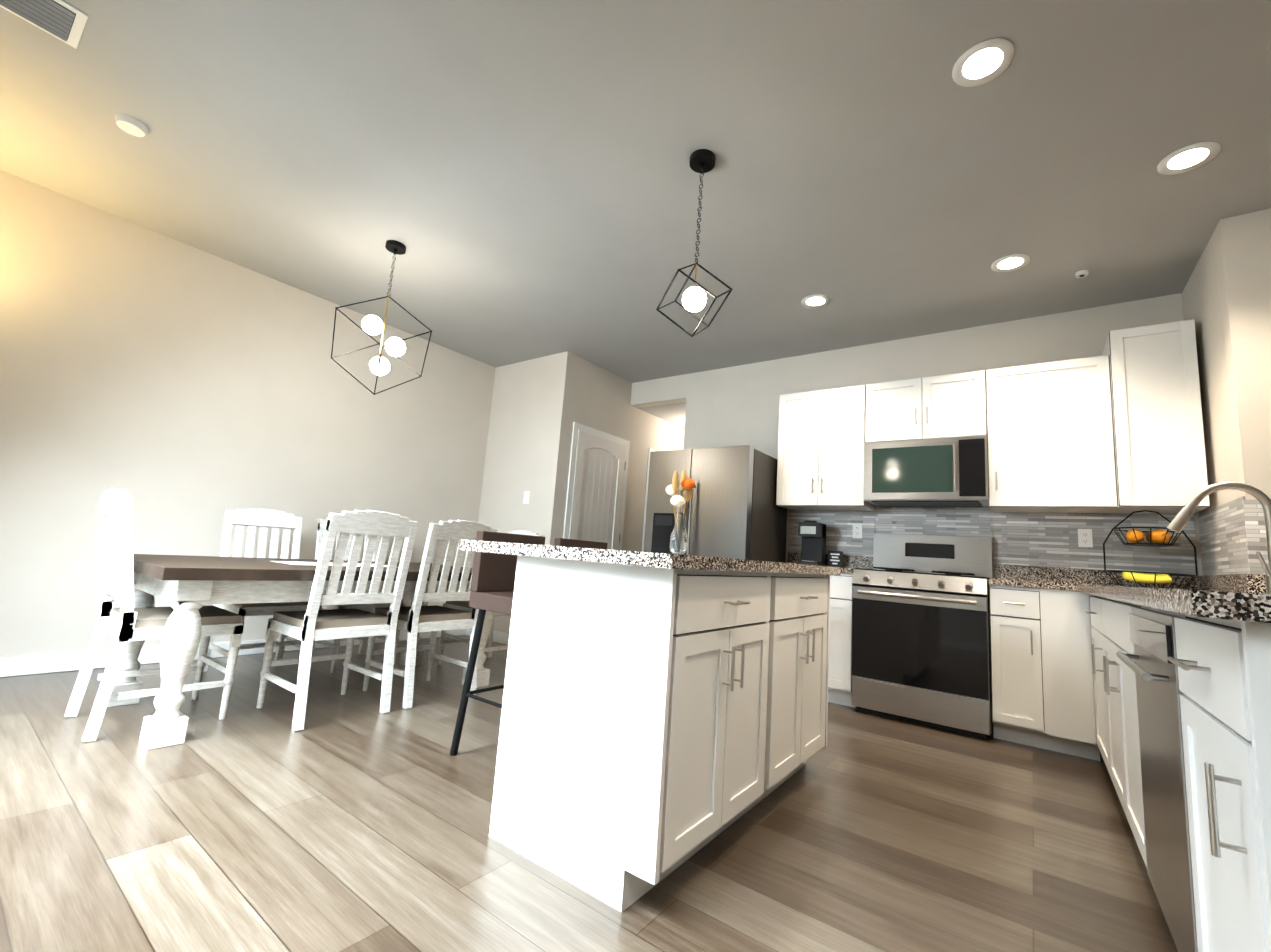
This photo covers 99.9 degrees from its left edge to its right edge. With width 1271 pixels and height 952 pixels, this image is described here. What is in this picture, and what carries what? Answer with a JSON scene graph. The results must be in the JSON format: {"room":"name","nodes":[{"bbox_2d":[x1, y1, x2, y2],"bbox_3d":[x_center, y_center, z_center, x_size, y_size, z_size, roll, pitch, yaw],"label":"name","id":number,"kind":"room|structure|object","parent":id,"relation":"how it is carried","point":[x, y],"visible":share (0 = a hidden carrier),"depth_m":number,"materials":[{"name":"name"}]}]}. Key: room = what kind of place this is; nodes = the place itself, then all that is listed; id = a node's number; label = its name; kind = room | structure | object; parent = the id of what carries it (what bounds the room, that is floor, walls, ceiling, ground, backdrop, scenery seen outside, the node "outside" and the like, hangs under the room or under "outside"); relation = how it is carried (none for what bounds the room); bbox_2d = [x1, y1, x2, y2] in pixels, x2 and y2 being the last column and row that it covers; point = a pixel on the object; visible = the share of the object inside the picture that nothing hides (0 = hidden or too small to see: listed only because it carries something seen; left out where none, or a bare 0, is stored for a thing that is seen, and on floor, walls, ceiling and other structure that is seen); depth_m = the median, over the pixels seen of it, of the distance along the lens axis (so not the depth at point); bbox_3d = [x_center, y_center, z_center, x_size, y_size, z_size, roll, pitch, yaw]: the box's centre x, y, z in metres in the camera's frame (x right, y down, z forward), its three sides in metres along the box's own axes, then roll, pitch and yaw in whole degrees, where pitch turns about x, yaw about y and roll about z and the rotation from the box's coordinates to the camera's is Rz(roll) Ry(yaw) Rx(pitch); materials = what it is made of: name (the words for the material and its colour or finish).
{"room":"dining room","nodes":[
{"label":"dining room","id":0,"kind":"room"},
{"bbox_2d":[0,170,495,658],"bbox_3d":[-2.798,-0.103,3.940,0.120,2.750,3.960,-2,-10,36],"label":"wall","id":1,"kind":"structure","parent":0,"point":[185,396],"depth_m":3.53,"materials":[{"name":"paint"}]},
{"bbox_2d":[0,629,465,677],"bbox_3d":[-2.837,1.203,3.709,0.017,0.100,3.958,-2,-10,36],"label":"baseboard","id":2,"kind":"structure","parent":1,"relation":"attached to","point":[28,665],"depth_m":3.15,"materials":[{"name":"white"}]},
{"bbox_2d":[478,351,684,632],"bbox_3d":[-0.200,0.464,6.552,1.170,2.750,3.420,-2,-10,36],"label":"wall","id":3,"kind":"structure","parent":0,"point":[540,406],"depth_m":5.28,"materials":[{"name":"paint"}]},
{"bbox_2d":[465,628,508,644],"bbox_3d":[-1.241,1.499,4.953,1.035,0.100,0.013,-2,-10,36],"label":"baseboard","id":4,"kind":"structure","parent":3,"relation":"attached to","point":[499,637],"depth_m":4.96,"materials":[{"name":"white"}]},
{"bbox_2d":[523,491,529,503],"bbox_3d":[-1.031,0.202,5.058,0.080,0.120,0.008,-2,-10,36],"label":"switch plate","id":5,"kind":"object","parent":3,"relation":"attached to","point":[526,498],"visible":1,"depth_m":5.05,"materials":[{"name":"white plastic"}]},
{"bbox_2d":[563,422,629,549],"bbox_3d":[-0.370,0.592,5.252,0.090,2.100,0.880,-2,-10,36],"label":"pantry door","id":6,"kind":"structure","parent":3,"relation":"in","point":[596,489],"depth_m":5.31,"materials":[{"name":"white wood"}]},
{"bbox_2d":[0,635,1177,951],"bbox_3d":[1.563,1.417,2.476,8.790,0.050,7.500,-2,-10,36],"label":"floor","id":7,"kind":"structure","parent":0,"point":[352,819],"depth_m":1.66,"materials":[{"name":"brown wood"}]},
{"bbox_2d":[64,489,243,741],"bbox_3d":[-2.226,0.604,2.524,0.458,1.030,0.532,-2,-10,36],"label":"dining chair","id":8,"kind":"object","parent":7,"relation":"on","point":[124,623],"visible":0.98,"depth_m":2.41,"materials":[{"name":"white wood"}]},
{"bbox_2d":[203,508,321,671],"bbox_3d":[-2.350,0.725,3.417,0.533,1.030,0.456,-2,-10,36],"label":"dining chair","id":9,"kind":"object","parent":7,"relation":"on","point":[261,518],"visible":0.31,"depth_m":3.51,"materials":[{"name":"white wood"}]},
{"bbox_2d":[107,554,492,749],"bbox_3d":[-1.763,0.875,3.089,1.000,0.723,1.820,-2,-10,36],"label":"dining table","id":10,"kind":"object","parent":7,"relation":"on","point":[188,587],"visible":0.5,"depth_m":2.39,"materials":[{"name":"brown wood"}]},
{"bbox_2d":[256,510,418,730],"bbox_3d":[-1.553,0.694,2.805,0.533,1.030,0.456,-2,-10,36],"label":"dining chair","id":11,"kind":"object","parent":7,"relation":"on","point":[310,625],"visible":1,"depth_m":2.71,"materials":[{"name":"white wood"}]},
{"bbox_2d":[299,517,404,672],"bbox_3d":[-2.014,0.815,3.868,0.533,1.030,0.456,-2,-10,36],"label":"dining chair","id":12,"kind":"object","parent":7,"relation":"on","point":[321,528],"visible":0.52,"depth_m":3.83,"materials":[{"name":"white wood"}]},
{"bbox_2d":[363,520,497,708],"bbox_3d":[-1.234,0.779,3.232,0.533,1.030,0.456,-2,-10,36],"label":"dining chair","id":13,"kind":"object","parent":7,"relation":"on","point":[414,618],"visible":0.85,"depth_m":3.09,"materials":[{"name":"white wood"}]},
{"bbox_2d":[438,530,543,664],"bbox_3d":[-1.095,0.911,4.078,0.458,1.030,0.532,-2,-10,36],"label":"dining chair","id":14,"kind":"object","parent":7,"relation":"on","point":[464,606],"visible":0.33,"depth_m":3.93,"materials":[{"name":"white wood"}]},
{"bbox_2d":[450,531,544,755],"bbox_3d":[-0.483,0.748,2.402,0.412,0.962,0.412,-2,-10,36],"label":"bar stool","id":15,"kind":"object","parent":7,"relation":"on","point":[492,582],"visible":0.46,"depth_m":2.39,"materials":[{"name":"black metal"}]},
{"bbox_2d":[554,538,607,548],"bbox_3d":[-0.189,0.827,2.799,0.412,0.962,0.412,-2,-10,36],"label":"bar stool","id":16,"kind":"object","parent":7,"relation":"on","point":[577,543],"visible":0.1,"depth_m":2.92,"materials":[{"name":"black metal"}]},
{"bbox_2d":[476,551,840,912],"bbox_3d":[0.175,0.801,2.150,0.836,0.876,1.407,-2,-10,36],"label":"kitchen island","id":17,"kind":"object","parent":7,"relation":"on","point":[663,715],"depth_m":1.58,"materials":[{"name":"white wood"}]},
{"bbox_2d":[460,539,839,570],"bbox_3d":[0.183,0.351,2.238,0.890,0.038,1.520,-2,-10,36],"label":"island countertop","id":18,"kind":"structure","parent":17,"relation":"on","point":[666,562],"depth_m":1.60,"materials":[{"name":"multicoloured stone"}]},
{"bbox_2d":[666,470,694,554],"bbox_3d":[0.181,0.144,2.236,0.118,0.368,0.146,-2,-10,36],"label":"flower vase","id":19,"kind":"object","parent":18,"relation":"on","point":[679,541],"visible":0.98,"depth_m":2.21,"materials":[{"name":"clear glass"}]},
{"bbox_2d":[644,445,786,562],"bbox_3d":[0.641,0.712,4.428,0.910,1.770,0.856,-2,-10,36],"label":"refrigerator","id":20,"kind":"object","parent":7,"relation":"on","point":[733,510],"visible":0.33,"depth_m":4.15,"materials":[{"name":"grey metal"}]},
{"bbox_2d":[787,552,872,707],"bbox_3d":[1.340,1.082,3.990,0.683,1.014,0.663,-2,-10,36],"label":"base cabinet","id":21,"kind":"object","parent":7,"relation":"on","point":[840,675],"visible":0.12,"depth_m":3.61,"materials":[{"name":"white wood"}]},
{"bbox_2d":[797,520,825,565],"bbox_3d":[1.390,0.530,4.213,0.160,0.344,0.192,-2,-10,36],"label":"coffee maker","id":22,"kind":"object","parent":21,"relation":"on","point":[812,534],"visible":0.94,"depth_m":4.18,"materials":[{"name":"grey plastic"}]},
{"bbox_2d":[828,551,842,567],"bbox_3d":[1.564,0.650,4.182,0.110,0.124,0.026,-2,-10,36],"label":"sign","id":23,"kind":"object","parent":21,"relation":"on","point":[835,558],"visible":0.96,"depth_m":4.17,"materials":[{"name":"grey plastic"}]},
{"bbox_2d":[852,533,992,738],"bbox_3d":[1.909,0.970,3.548,0.754,1.190,0.710,-2,-10,36],"label":"range","id":24,"kind":"object","parent":7,"relation":"on","point":[921,649],"visible":1,"depth_m":3.32,"materials":[{"name":"silver metal"}]},
{"bbox_2d":[989,582,1028,745],"bbox_3d":[2.334,1.119,3.267,0.238,0.877,0.626,-2,-10,36],"label":"base cabinet","id":25,"kind":"object","parent":7,"relation":"on","point":[1009,635],"depth_m":3.05,"materials":[{"name":"white wood"}]},
{"bbox_2d":[1025,586,1092,759],"bbox_3d":[2.496,1.113,3.148,0.260,0.877,0.626,-2,-10,36],"label":"base cabinet","id":26,"kind":"object","parent":7,"relation":"on","point":[1060,716],"depth_m":2.91,"materials":[{"name":"white wood"}]},
{"bbox_2d":[989,578,1072,589],"bbox_3d":[2.426,0.664,3.282,0.394,0.038,0.637,-2,-10,36],"label":"countertop","id":27,"kind":"structure","parent":26,"relation":"on","point":[1020,581],"depth_m":3.05,"materials":[{"name":"stone"}]},
{"bbox_2d":[1085,594,1096,759],"bbox_3d":[2.578,1.036,2.578,0.552,0.877,0.243,-2,-10,36],"label":"base cabinet","id":28,"kind":"object","parent":7,"relation":"on","point":[1086,595],"depth_m":2.83,"materials":[{"name":"white wood"}]},
{"bbox_2d":[1089,594,1100,760],"bbox_3d":[2.500,0.976,2.196,0.886,0.877,0.472,-2,-10,36],"label":"base cabinet","id":29,"kind":"object","parent":7,"relation":"on","point":[1092,613],"depth_m":2.74,"materials":[{"name":"white wood"}]},
{"bbox_2d":[1093,590,1136,842],"bbox_3d":[2.129,0.876,1.698,0.886,0.877,1.004,-2,-10,36],"label":"base cabinet","id":30,"kind":"object","parent":7,"relation":"on","point":[1110,632],"depth_m":2.07,"materials":[{"name":"white wood"}]},
{"bbox_2d":[1121,602,1184,951],"bbox_3d":[1.659,0.751,1.066,0.886,0.877,0.709,-2,-10,36],"label":"dishwasher","id":31,"kind":"object","parent":7,"relation":"on","point":[1158,696],"depth_m":1.38,"materials":[{"name":"silver metal"}]},
{"bbox_2d":[1161,610,1270,951],"bbox_3d":[1.337,0.665,0.633,0.886,0.877,0.492,-2,-10,36],"label":"base cabinet","id":32,"kind":"object","parent":7,"relation":"on","point":[1218,674],"depth_m":0.89,"materials":[{"name":"white wood"}]},
{"bbox_2d":[1073,582,1270,625],"bbox_3d":[2.189,0.433,1.804,0.990,0.038,3.332,-2,-10,36],"label":"countertop","id":33,"kind":"structure","parent":32,"relation":"on","point":[1193,601],"depth_m":0.81,"materials":[{"name":"multicoloured stone"}]},
{"bbox_2d":[1103,510,1197,588],"bbox_3d":[2.938,0.420,3.065,0.388,0.451,0.388,-2,-10,36],"label":"fruit basket","id":34,"kind":"object","parent":33,"relation":"on","point":[1159,537],"visible":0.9,"depth_m":3.02,"materials":[{"name":"black metal"}]},
{"bbox_2d":[0,0,1270,382],"bbox_3d":[1.093,-1.551,1.977,8.790,0.100,5.220,-2,-10,36],"label":"ceiling","id":35,"kind":"structure","parent":0,"point":[520,180],"depth_m":2.50,"materials":[{"name":"paint"}]},
{"bbox_2d":[0,0,87,48],"bbox_3d":[-2.232,-1.734,1.951,0.240,0.018,0.300,-2,-10,36],"label":"ceiling vent","id":36,"kind":"object","parent":35,"relation":"in","point":[63,21],"visible":1,"depth_m":2.00,"materials":[{"name":"white metal"}]},
{"bbox_2d":[115,114,147,136],"bbox_3d":[-2.387,-1.656,2.530,0.116,0.030,0.116,-2,-10,36],"label":"smoke detector","id":37,"kind":"object","parent":35,"relation":"attached to","point":[128,124],"visible":1,"depth_m":2.51,"materials":[{"name":"white"}]},
{"bbox_2d":[331,240,431,394],"bbox_3d":[-1.570,-0.988,3.354,0.558,0.994,0.612,-2,-10,36],"label":"dining pendant light","id":38,"kind":"object","parent":35,"relation":"hanging from","point":[379,365],"visible":1,"depth_m":3.33,"materials":[{"name":"black metal"}]},
{"bbox_2d":[656,149,732,336],"bbox_3d":[0.282,-1.048,2.430,0.306,0.877,0.335,-2,-10,36],"label":"pendant light","id":39,"kind":"object","parent":35,"relation":"hanging from","point":[694,298],"visible":1,"depth_m":2.41,"materials":[{"name":"black metal"}]},
{"bbox_2d":[801,295,829,307],"bbox_3d":[1.264,-1.226,3.754,0.190,0.006,0.190,-2,-10,36],"label":"recessed light","id":40,"kind":"object","parent":35,"relation":"in","point":[813,301],"visible":1,"depth_m":3.75,"materials":[{"name":"white"}]},
{"bbox_2d":[952,38,1014,86],"bbox_3d":[1.255,-1.492,1.933,0.190,0.006,0.190,-2,-10,36],"label":"recessed light","id":41,"kind":"object","parent":35,"relation":"in","point":[983,62],"visible":1,"depth_m":1.93,"materials":[{"name":"white"}]},
{"bbox_2d":[991,254,1029,271],"bbox_3d":[2.201,-1.248,3.138,0.190,0.006,0.190,-2,-10,36],"label":"recessed light","id":42,"kind":"object","parent":35,"relation":"in","point":[1013,262],"visible":1,"depth_m":3.13,"materials":[{"name":"white"}]},
{"bbox_2d":[1075,270,1087,277],"bbox_3d":[2.656,-1.200,3.180,0.060,0.024,0.058,-2,-10,36],"label":"ceiling sensor","id":43,"kind":"object","parent":35,"relation":"attached to","point":[1081,274],"visible":0.96,"depth_m":3.17,"materials":[{"name":"white plastic"}]},
{"bbox_2d":[1157,141,1220,174],"bbox_3d":[2.368,-1.359,2.291,0.190,0.006,0.190,-2,-10,36],"label":"recessed light","id":44,"kind":"object","parent":35,"relation":"in","point":[1188,158],"visible":1,"depth_m":2.29,"materials":[{"name":"white"}]},
{"bbox_2d":[638,402,685,428],"bbox_3d":[1.024,-0.634,6.579,0.830,0.100,2.279,-2,-10,36],"label":"ceiling","id":45,"kind":"structure","parent":0,"point":[674,413],"depth_m":6.00,"materials":[{"name":"paint"}]},
{"bbox_2d":[630,293,1202,577],"bbox_3d":[1.617,0.288,4.439,4.269,2.750,0.120,-2,-10,36],"label":"wall","id":46,"kind":"structure","parent":0,"point":[733,406],"depth_m":4.36,"materials":[{"name":"paint"}]},
{"bbox_2d":[776,384,874,510],"bbox_3d":[1.531,-0.200,4.297,0.671,0.920,0.356,-2,-10,36],"label":"upper cabinet","id":47,"kind":"object","parent":46,"relation":"attached to","point":[822,434],"depth_m":4.14,"materials":[{"name":"white wood"}]},
{"bbox_2d":[868,370,987,441],"bbox_3d":[2.123,-0.452,3.906,0.757,0.450,0.356,-2,-10,36],"label":"upper cabinet","id":48,"kind":"object","parent":46,"relation":"attached to","point":[950,405],"depth_m":3.74,"materials":[{"name":"white wood"}]},
{"bbox_2d":[864,435,988,506],"bbox_3d":[2.063,-0.017,3.802,0.753,0.437,0.437,-2,-10,36],"label":"microwave","id":49,"kind":"object","parent":48,"relation":"attached to","point":[945,472],"visible":0.94,"depth_m":3.65,"materials":[{"name":"silver metal"}]},
{"bbox_2d":[788,507,1198,574],"bbox_3d":[2.284,0.548,3.804,2.453,0.650,0.015,-2,-10,36],"label":"tile backsplash","id":50,"kind":"structure","parent":46,"relation":"attached to","point":[1062,540],"depth_m":3.57,"materials":[{"name":"tile"}]},
{"bbox_2d":[987,357,1115,512],"bbox_3d":[2.662,-0.239,3.463,0.621,0.920,0.356,-2,-10,36],"label":"upper cabinet","id":51,"kind":"object","parent":46,"relation":"attached to","point":[1044,452],"depth_m":3.34,"materials":[{"name":"white wood"}]},
{"bbox_2d":[994,564,1200,585],"bbox_3d":[2.857,0.636,3.355,1.002,0.100,0.021,-2,-10,36],"label":"backsplash","id":52,"kind":"structure","parent":46,"relation":"attached to","point":[1030,573],"depth_m":3.41,"materials":[{"name":"stone"}]},
{"bbox_2d":[1092,319,1209,513],"bbox_3d":[3.023,-0.320,3.179,0.418,1.050,0.406,-2,-10,36],"label":"upper cabinet","id":53,"kind":"object","parent":46,"relation":"attached to","point":[1116,426],"depth_m":3.02,"materials":[{"name":"white wood"}]},
{"bbox_2d":[1182,232,1237,513],"bbox_3d":[3.169,0.169,2.849,0.119,2.750,0.849,-2,-10,36],"label":"wall","id":54,"kind":"structure","parent":0,"point":[1201,300],"depth_m":2.83,"materials":[{"name":"paint"}]},
{"bbox_2d":[1192,496,1255,574],"bbox_3d":[3.023,0.331,2.756,0.008,0.353,0.840,-2,-10,36],"label":"tile backsplash","id":55,"kind":"structure","parent":54,"relation":"attached to","point":[1233,538],"depth_m":2.67,"materials":[{"name":"tile"}]},
{"bbox_2d":[1197,574,1270,593],"bbox_3d":[2.733,0.580,2.167,0.554,0.348,2.027,-2,-10,36],"label":"backsplash","id":56,"kind":"structure","parent":54,"relation":"attached to","point":[1230,581],"depth_m":2.50,"materials":[{"name":"stone"}]},
{"bbox_2d":[1214,209,1270,574],"bbox_3d":[4.182,0.048,1.507,3.349,2.750,0.120,-2,-10,36],"label":"wall","id":57,"kind":"structure","parent":0,"point":[1243,251],"depth_m":2.53,"materials":[{"name":"paint"}]},
{"bbox_2d":[1248,500,1269,574],"bbox_3d":[3.064,0.257,2.215,0.660,0.351,0.007,-2,-10,36],"label":"tile backsplash","id":58,"kind":"structure","parent":57,"relation":"attached to","point":[1256,518],"depth_m":2.40,"materials":[{"name":"tile"}]},
{"bbox_3d":[0.932,0.649,6.393,0.829,2.500,2.279,-2,-10,36],"label":"wall","id":59,"kind":"structure","parent":0,"visible":0},
{"bbox_2d":[642,448,655,551],"bbox_3d":[0.373,0.790,6.250,0.090,2.100,0.880,-2,-10,36],"label":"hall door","id":60,"kind":"structure","parent":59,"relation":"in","point":[651,450],"depth_m":5.99,"materials":[{"name":"white wood"}]}
]}

